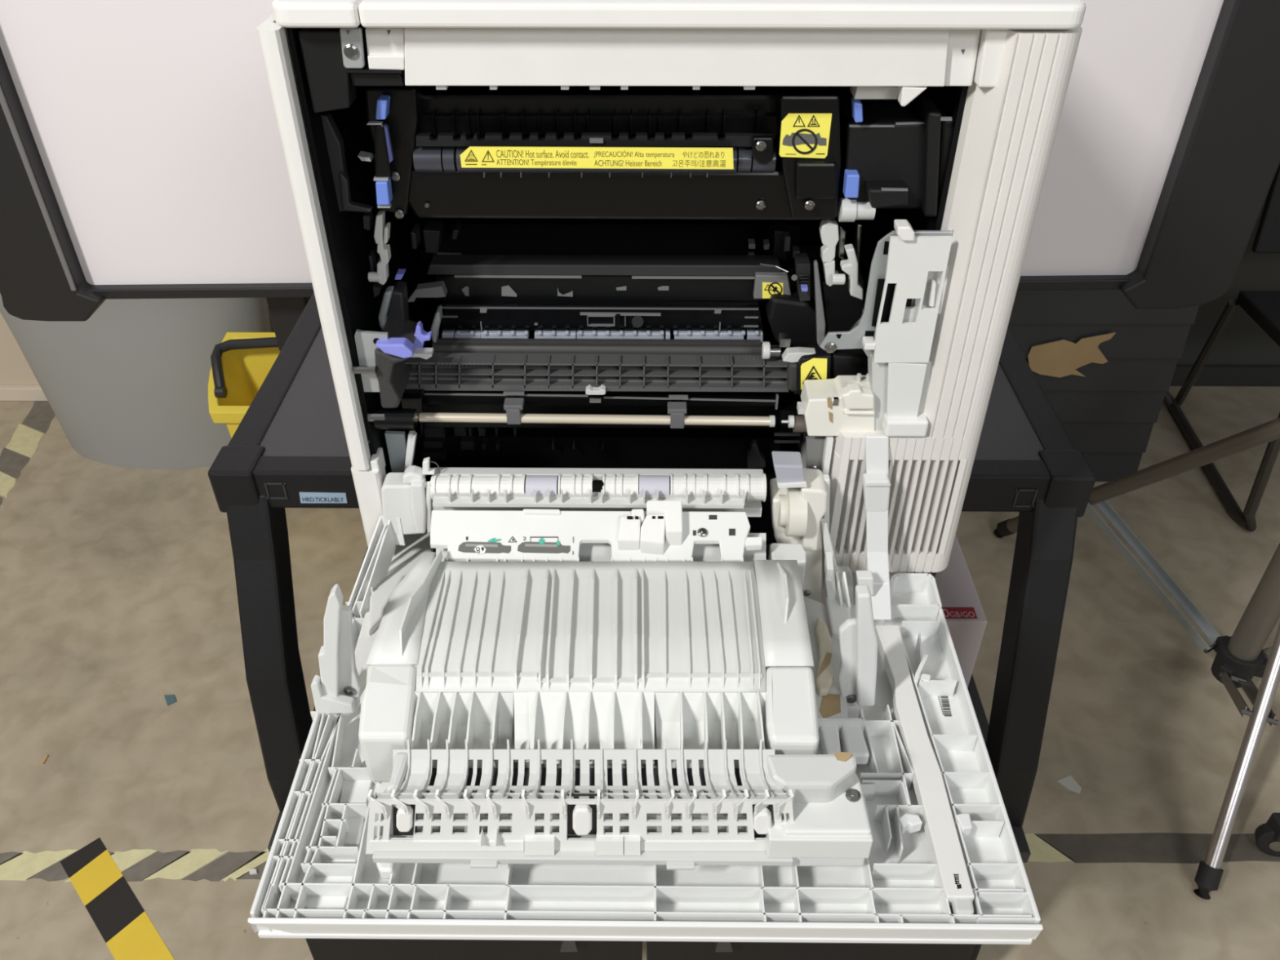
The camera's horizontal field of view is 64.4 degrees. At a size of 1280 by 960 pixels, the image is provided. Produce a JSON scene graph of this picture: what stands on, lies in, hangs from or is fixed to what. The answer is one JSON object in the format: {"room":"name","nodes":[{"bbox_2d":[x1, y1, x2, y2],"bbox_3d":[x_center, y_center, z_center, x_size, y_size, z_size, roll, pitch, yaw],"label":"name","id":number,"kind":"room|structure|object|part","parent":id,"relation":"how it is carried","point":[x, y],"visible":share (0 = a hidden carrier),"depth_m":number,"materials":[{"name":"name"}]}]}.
{"room":"electronics workshop","nodes":[
{"label":"electronics workshop","id":0,"kind":"room"},
{"bbox_2d":[0,306,274,385],"bbox_3d":[-1.530,-1.392,1.810,4.900,2.900,0.100,0,38,0],"label":"wall","id":1,"kind":"structure","parent":0,"point":[15,369],"depth_m":2.60,"materials":[{"name":"beige paint"}]},
{"bbox_2d":[0,385,47,400],"bbox_3d":[-1.531,-0.225,2.640,4.900,0.040,0.018,0,38,0],"label":"baseboard","id":2,"kind":"structure","parent":1,"relation":"attached to","point":[7,393],"depth_m":2.63,"materials":[{"name":"beige wood"}]},
{"bbox_2d":[0,386,1279,959],"bbox_3d":[0.499,1.268,0.788,9.000,0.050,6.700,0,38,0],"label":"floor","id":3,"kind":"structure","parent":0,"point":[118,595],"depth_m":1.87,"materials":[{"name":"concrete"}]},
{"bbox_2d":[0,400,55,505],"bbox_3d":[-1.516,-0.085,2.491,0.082,0.001,0.516,-4,38,-5],"label":"tape","id":4,"kind":"object","parent":3,"relation":"on","point":[24,441],"visible":0.7,"depth_m":2.49,"materials":[{"name":"plastic"}]},
{"bbox_2d":[39,754,48,764],"bbox_3d":[-1.029,0.483,1.757,0.008,0.003,0.017,7,38,9],"label":"splinter","id":5,"kind":"object","parent":3,"relation":"on","point":[42,761],"visible":1,"depth_m":1.75,"materials":[{"name":"beige wood"}]},
{"bbox_2d":[59,837,174,959],"bbox_3d":[-0.793,0.653,1.539,0.062,0.001,0.289,-31,47,-33],"label":"tape","id":6,"kind":"object","parent":3,"relation":"on","point":[128,932],"visible":1,"depth_m":1.54,"materials":[{"name":"yellow plastic"}]},
{"bbox_2d":[0,848,269,881],"bbox_3d":[-0.781,0.607,1.600,0.603,0.001,0.058,0,38,0],"label":"tape","id":7,"kind":"object","parent":3,"relation":"on","point":[46,865],"visible":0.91,"depth_m":1.60,"materials":[{"name":"beige plastic"}]},
{"bbox_2d":[248,868,257,875],"bbox_3d":[-0.605,0.613,1.589,0.015,0.004,0.008,0,38,0],"label":"chip","id":8,"kind":"object","parent":7,"relation":"on","point":[252,871],"visible":1,"depth_m":1.59,"materials":[{"name":"white plastic"}]},
{"bbox_2d":[0,293,271,469],"bbox_3d":[-1.139,-0.395,2.291,0.708,0.735,0.321,0,38,0],"label":"trash bin","id":9,"kind":"object","parent":3,"relation":"on","point":[126,384],"visible":0.27,"depth_m":2.27,"materials":[{"name":"grey plastic"}]},
{"bbox_2d":[164,694,176,706],"bbox_3d":[-0.861,0.401,1.863,0.016,0.003,0.026,-21,43,-25],"label":"chip","id":10,"kind":"object","parent":3,"relation":"on","point":[170,699],"visible":1,"depth_m":1.86,"materials":[{"name":"teal plastic"}]},
{"bbox_2d":[208,332,280,438],"bbox_3d":[-0.684,-0.135,2.244,0.472,0.381,0.180,0,38,0],"label":"bucket","id":11,"kind":"object","parent":3,"relation":"on","point":[241,363],"visible":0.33,"depth_m":2.20,"materials":[{"name":"yellow plastic"}]},
{"bbox_3d":[-0.794,-0.244,2.150,0.229,0.092,0.099,0,38,0],"label":"handle","id":12,"kind":"part","parent":11,"relation":"part of","materials":[{"name":"grey plastic"}]},
{"bbox_2d":[0,0,1279,351],"bbox_3d":[-0.041,-0.626,1.337,1.709,2.270,0.360,0,38,0],"label":"whiteboard","id":13,"kind":"object","parent":3,"relation":"on","point":[142,156],"visible":0.46,"depth_m":1.31,"materials":[{"name":"white plastic"}]},
{"bbox_3d":[-0.786,-0.844,0.979,0.006,1.447,0.030,0,38,0],"label":"edge trim","id":14,"kind":"part","parent":13,"relation":"part of","materials":[{"name":"plastic"}]},
{"bbox_3d":[-0.826,-0.843,1.004,0.141,1.518,0.065,0,38,0],"label":"frame","id":15,"kind":"part","parent":13,"relation":"part of","materials":[{"name":"black plastic"}]},
{"bbox_3d":[-0.049,-0.281,1.440,1.499,0.038,0.050,0,38,0],"label":"rail","id":16,"kind":"part","parent":13,"relation":"part of","materials":[{"name":"black metal"}]},
{"bbox_3d":[0.739,-0.845,0.985,0.148,1.491,0.065,0,38,0],"label":"frame","id":17,"kind":"part","parent":13,"relation":"part of","materials":[{"name":"black plastic"}]},
{"bbox_2d":[208,292,1096,959],"bbox_3d":[0.012,0.243,1.383,0.895,0.840,0.607,0,38,0],"label":"table","id":18,"kind":"object","parent":3,"relation":"on","point":[289,449],"visible":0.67,"depth_m":1.10,"materials":[{"name":"black"}]},
{"bbox_3d":[-0.406,0.314,1.235,0.046,0.710,0.162,0,38,0],"label":"leg","id":19,"kind":"part","parent":18,"relation":"part of","materials":[{"name":"black metal"}]},
{"bbox_3d":[-0.372,0.011,1.039,0.024,0.021,0.001,0,38,0],"label":"socket frame","id":20,"kind":"part","parent":18,"relation":"part of","materials":[{"name":"black plastic"}]},
{"bbox_2d":[259,326,1044,460],"bbox_3d":[0.013,-0.123,1.185,0.847,0.010,0.386,0,38,0],"label":"shelf","id":21,"kind":"object","parent":18,"relation":"attached to","point":[300,419],"depth_m":1.11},
{"bbox_2d":[248,0,1085,944],"bbox_3d":[0.012,-0.133,0.808,0.520,0.488,0.781,0,38,0],"label":"printer","id":22,"kind":"object","parent":18,"relation":"on","point":[643,322],"visible":1,"depth_m":0.71,"materials":[{"name":"white plastic"}]},
{"bbox_3d":[-0.194,-0.419,0.790,0.053,0.014,0.462,0,38,0],"label":"lid corner","id":23,"kind":"part","parent":22,"relation":"part of","materials":[{"name":"plastic"}]},
{"bbox_3d":[-0.220,0.124,0.725,0.039,0.128,0.018,0,38,0],"label":"latch arm","id":24,"kind":"part","parent":22,"relation":"part of","materials":[{"name":"plastic"}]},
{"bbox_3d":[-0.228,0.109,0.850,0.017,0.020,0.001,0,38,0],"label":"door post","id":25,"kind":"part","parent":22,"relation":"part of","materials":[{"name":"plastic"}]},
{"bbox_3d":[-0.202,-0.091,0.777,0.026,0.054,0.003,0,38,0],"label":"plate","id":26,"kind":"part","parent":22,"relation":"part of","materials":[{"name":"white plastic"}]},
{"bbox_3d":[-0.172,-0.249,0.679,0.010,0.013,0.012,0,38,0],"label":"blue lever","id":27,"kind":"part","parent":22,"relation":"part of","materials":[{"name":"plastic"}]},
{"bbox_3d":[-0.180,-0.203,0.713,0.010,0.017,0.012,0,38,0],"label":"blue lever","id":28,"kind":"part","parent":22,"relation":"part of","materials":[{"name":"plastic"}]},
{"bbox_3d":[-0.199,-0.135,0.797,0.014,0.035,0.012,0,38,0],"label":"arm","id":29,"kind":"part","parent":22,"relation":"part of"},
{"bbox_3d":[-0.203,-0.020,0.857,0.016,0.050,0.004,0,38,0],"label":"plate","id":30,"kind":"part","parent":22,"relation":"part of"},
{"bbox_3d":[-0.184,-0.100,0.765,0.027,0.012,0.012,0,38,0],"label":"blue lever","id":31,"kind":"part","parent":22,"relation":"part of","materials":[{"name":"plastic"}]},
{"bbox_3d":[-0.194,-0.132,0.814,0.017,0.053,0.020,0,38,0],"label":"arm","id":32,"kind":"part","parent":22,"relation":"part of","materials":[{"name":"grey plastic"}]},
{"bbox_3d":[-0.174,-0.113,0.802,0.018,0.025,0.008,0,38,0],"label":"blue lever","id":33,"kind":"part","parent":22,"relation":"part of","materials":[{"name":"plastic"}]},
{"bbox_3d":[-0.169,0.013,0.821,0.012,0.069,0.014,0,38,0],"label":"hinge arm","id":34,"kind":"part","parent":22,"relation":"part of","materials":[{"name":"white plastic"}]},
{"bbox_3d":[-0.168,-0.129,0.841,0.009,0.029,0.014,0,38,0],"label":"roller arm","id":35,"kind":"part","parent":22,"relation":"part of"},
{"bbox_2d":[457,542,570,553],"bbox_3d":[-0.097,0.052,0.785,0.087,0.007,0.006,0,38,0],"label":"label","id":36,"kind":"object","parent":22,"relation":"on","point":[463,547],"depth_m":0.78,"materials":[{"name":"grey paper"}]},
{"bbox_2d":[426,768,743,792],"bbox_3d":[-0.036,0.201,0.655,0.242,0.008,0.032,0,38,0],"label":"vent","id":37,"kind":"object","parent":22,"relation":"on","point":[452,780],"depth_m":0.65,"materials":[{"name":"white plastic"}]},
{"bbox_3d":[-0.038,0.044,0.788,0.248,0.032,0.028,0,38,0],"label":"instruction plate","id":38,"kind":"part","parent":22,"relation":"part of","materials":[{"name":"white plastic"}]},
{"bbox_3d":[-0.034,-0.005,0.818,0.266,0.006,0.010,0,38,0],"label":"cradle rail","id":39,"kind":"part","parent":22,"relation":"part of","materials":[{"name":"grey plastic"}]},
{"bbox_3d":[-0.031,0.069,0.806,0.261,0.048,0.029,0,38,0],"label":"under plate","id":40,"kind":"part","parent":22,"relation":"part of","materials":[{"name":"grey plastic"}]},
{"bbox_3d":[0.020,-0.062,1.064,0.498,0.004,0.433,0,38,0],"label":"plate","id":41,"kind":"part","parent":22,"relation":"part of","materials":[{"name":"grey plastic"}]},
{"bbox_3d":[-0.024,-0.166,0.854,0.296,0.023,0.020,0,38,0],"label":"transfer plate","id":42,"kind":"part","parent":22,"relation":"part of","materials":[{"name":"black plastic"}]},
{"bbox_3d":[-0.009,-0.132,0.851,0.023,0.015,0.010,0,38,0],"label":"knob","id":43,"kind":"part","parent":22,"relation":"part of","materials":[{"name":"black plastic"}]},
{"bbox_3d":[0.004,0.188,0.765,0.496,0.026,0.321,0,38,0],"label":"door","id":44,"kind":"part","parent":22,"relation":"part of","materials":[{"name":"plastic"}]},
{"bbox_3d":[0.022,-0.270,0.642,0.343,0.035,0.020,0,38,0],"label":"panel","id":45,"kind":"part","parent":22,"relation":"part of","materials":[{"name":"white plastic"}]},
{"bbox_3d":[0.051,-0.417,0.788,0.436,0.014,0.462,0,38,0],"label":"lid","id":46,"kind":"part","parent":22,"relation":"part of","materials":[{"name":"plastic"}]},
{"bbox_3d":[0.121,-0.102,0.814,0.048,0.014,0.015,7,38,8],"label":"lever","id":47,"kind":"part","parent":22,"relation":"part of","materials":[{"name":"grey plastic"}]},
{"bbox_2d":[782,133,826,146],"bbox_3d":[0.112,-0.231,0.689,0.030,0.009,0.001,0,38,0],"label":"picture","id":48,"kind":"object","parent":22,"relation":"on","point":[788,139],"depth_m":0.69},
{"bbox_3d":[0.140,-0.090,0.824,0.030,0.040,0.024,0,38,0],"label":"label plate","id":49,"kind":"part","parent":22,"relation":"part of","materials":[{"name":"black plastic"}]},
{"bbox_3d":[0.143,-0.014,0.836,0.017,0.051,0.004,0,38,0],"label":"grey plate","id":50,"kind":"part","parent":22,"relation":"part of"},
{"bbox_3d":[0.136,-0.133,0.772,0.015,0.072,0.006,0,38,0],"label":"grey lever","id":51,"kind":"part","parent":22,"relation":"part of","materials":[{"name":"plastic"}]},
{"bbox_3d":[0.152,-0.015,0.828,0.005,0.051,0.010,0,38,0],"label":"white rail","id":52,"kind":"part","parent":22,"relation":"part of","materials":[{"name":"plastic"}]},
{"bbox_3d":[0.161,-0.006,0.844,0.010,0.078,0.010,0,38,0],"label":"white rail","id":53,"kind":"part","parent":22,"relation":"part of","materials":[{"name":"plastic"}]},
{"bbox_3d":[0.166,0.053,0.847,0.039,0.131,0.020,0,38,0],"label":"hinge plate","id":54,"kind":"part","parent":22,"relation":"part of","materials":[{"name":"white plastic"}]},
{"bbox_3d":[0.156,-0.176,0.757,0.021,0.037,0.011,15,40,19],"label":"chrome rod","id":55,"kind":"part","parent":22,"relation":"part of","materials":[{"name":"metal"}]},
{"bbox_3d":[0.147,-0.206,0.707,0.010,0.017,0.012,0,38,0],"label":"blue lever","id":56,"kind":"part","parent":22,"relation":"part of","materials":[{"name":"plastic"}]},
{"bbox_3d":[0.145,-0.247,0.678,0.008,0.013,0.012,0,38,0],"label":"blue lever","id":57,"kind":"part","parent":22,"relation":"part of","materials":[{"name":"plastic"}]},
{"bbox_3d":[0.159,0.124,0.733,0.034,0.126,0.014,0,38,0],"label":"latch arm","id":58,"kind":"part","parent":22,"relation":"part of","materials":[{"name":"plastic"}]},
{"bbox_3d":[0.155,-0.260,0.674,0.028,0.008,0.020,0,38,0],"label":"latch plate","id":59,"kind":"part","parent":22,"relation":"part of","materials":[{"name":"grey plastic"}]},
{"bbox_3d":[0.216,-0.114,1.017,0.114,0.143,0.449,0,38,0],"label":"vented panel","id":60,"kind":"part","parent":22,"relation":"part of","materials":[{"name":"plastic"}]},
{"bbox_3d":[0.201,-0.065,0.798,0.053,0.083,0.020,0,38,0],"label":"wall panel","id":61,"kind":"part","parent":22,"relation":"part of","materials":[{"name":"grey plastic"}]},
{"bbox_3d":[0.183,0.233,0.690,0.014,0.010,0.010,-8,39,-10],"label":"snap post","id":62,"kind":"part","parent":22,"relation":"part of","materials":[{"name":"plastic"}]},
{"bbox_3d":[0.194,-0.128,0.730,0.043,0.100,0.003,0,38,0],"label":"plate","id":63,"kind":"part","parent":22,"relation":"part of","materials":[{"name":"white plastic"}]},
{"bbox_3d":[0.219,0.234,0.690,0.010,0.010,0.012,0,38,0],"label":"snap post","id":64,"kind":"part","parent":22,"relation":"part of","materials":[{"name":"plastic"}]},
{"bbox_3d":[0.244,-0.288,0.882,0.058,0.300,0.449,0,38,0],"label":"panel","id":65,"kind":"part","parent":22,"relation":"part of","materials":[{"name":"plastic"}]},
{"bbox_2d":[821,534,986,687],"bbox_3d":[0.258,0.146,1.418,0.360,0.130,0.264,0,38,0],"label":"plastic box","id":66,"kind":"object","parent":18,"relation":"on","point":[962,607],"visible":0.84,"depth_m":1.31,"materials":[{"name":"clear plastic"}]},
{"bbox_3d":[0.427,0.325,1.221,0.046,0.710,0.180,0,38,0],"label":"leg","id":67,"kind":"part","parent":18,"relation":"part of","materials":[{"name":"black metal"}]},
{"bbox_3d":[0.393,0.018,1.036,0.025,0.023,0.001,0,38,0],"label":"socket frame","id":68,"kind":"part","parent":18,"relation":"part of","materials":[{"name":"black plastic"}]},
{"bbox_2d":[1057,775,1081,793],"bbox_3d":[0.727,0.517,1.715,0.029,0.001,0.035,-14,40,-18],"label":"paper scrap","id":69,"kind":"object","parent":3,"relation":"on","point":[1068,782],"visible":1,"depth_m":1.72,"materials":[{"name":"white paper"}]},
{"bbox_2d":[1007,288,1199,481],"bbox_3d":[0.847,-0.480,2.202,0.640,0.980,0.327,0,38,0],"label":"base cabinet","id":70,"kind":"object","parent":3,"relation":"on","point":[1105,366],"visible":0.26,"depth_m":2.17,"materials":[{"name":"black wood"}]},
{"bbox_2d":[994,417,1279,899],"bbox_3d":[1.155,-0.369,1.308,0.769,1.900,0.867,0,38,0],"label":"tripod stand","id":71,"kind":"object","parent":3,"relation":"on","point":[1241,656],"visible":0.96,"depth_m":1.74,"materials":[{"name":"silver metal"}]},
{"bbox_3d":[0.933,-0.013,1.833,0.031,0.646,0.535,-21,43,-25],"label":"leg","id":72,"kind":"part","parent":71,"relation":"part of","materials":[{"name":"grey metal"}]},
{"bbox_3d":[0.970,0.297,1.557,0.023,0.493,0.451,18,41,22],"label":"leg","id":73,"kind":"part","parent":71,"relation":"part of","materials":[{"name":"metal"}]},
{"bbox_2d":[1024,832,1279,863],"bbox_3d":[0.818,0.587,1.624,0.665,0.001,0.057,0,38,0],"label":"tape","id":74,"kind":"object","parent":3,"relation":"on","point":[1142,847],"visible":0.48,"depth_m":1.62,"materials":[{"name":"plastic"}]},
{"bbox_2d":[1254,813,1279,857],"bbox_3d":[1.005,0.561,1.598,0.062,0.075,0.039,0,38,0],"label":"caster wheel","id":75,"kind":"object","parent":74,"relation":"on","point":[1267,835],"visible":1,"depth_m":1.59,"materials":[{"name":"black plastic"}]},
{"bbox_2d":[1163,163,1279,531],"bbox_3d":[1.556,-0.374,2.177,0.545,0.842,0.526,0,38,0],"label":"folding chair","id":76,"kind":"object","parent":3,"relation":"on","point":[1263,307],"visible":0.91,"depth_m":2.18,"materials":[{"name":"black metal"}]},
{"bbox_3d":[1.341,-0.294,2.417,0.022,0.409,0.248,16,40,19],"label":"leg","id":77,"kind":"part","parent":76,"relation":"part of","materials":[{"name":"black metal"}]},
{"bbox_3d":[1.343,-0.193,2.319,0.048,0.382,0.526,2,38,3],"label":"leg","id":78,"kind":"part","parent":76,"relation":"part of","materials":[{"name":"black metal"}]},
{"bbox_3d":[1.561,-0.333,2.118,0.535,0.030,0.220,0,38,0],"label":"seat","id":79,"kind":"part","parent":76,"relation":"part of","materials":[{"name":"black rubber"}]},
{"bbox_3d":[1.497,-0.623,2.072,0.400,0.320,0.068,0,38,0],"label":"backrest","id":80,"kind":"part","parent":76,"relation":"part of","materials":[{"name":"black rubber"}]},
{"bbox_2d":[1176,190,1279,364],"bbox_3d":[2.970,-1.425,1.854,4.100,2.900,0.100,0,38,0],"label":"wall","id":81,"kind":"structure","parent":0,"point":[1242,341],"depth_m":2.61,"materials":[{"name":"paint"}]},
{"bbox_2d":[1169,364,1279,386],"bbox_3d":[3.020,-0.269,2.679,4.000,0.060,0.012,0,38,0],"label":"baseboard","id":82,"kind":"structure","parent":81,"relation":"attached to","point":[1257,375],"depth_m":2.68,"materials":[{"name":"black wood"}]}
]}

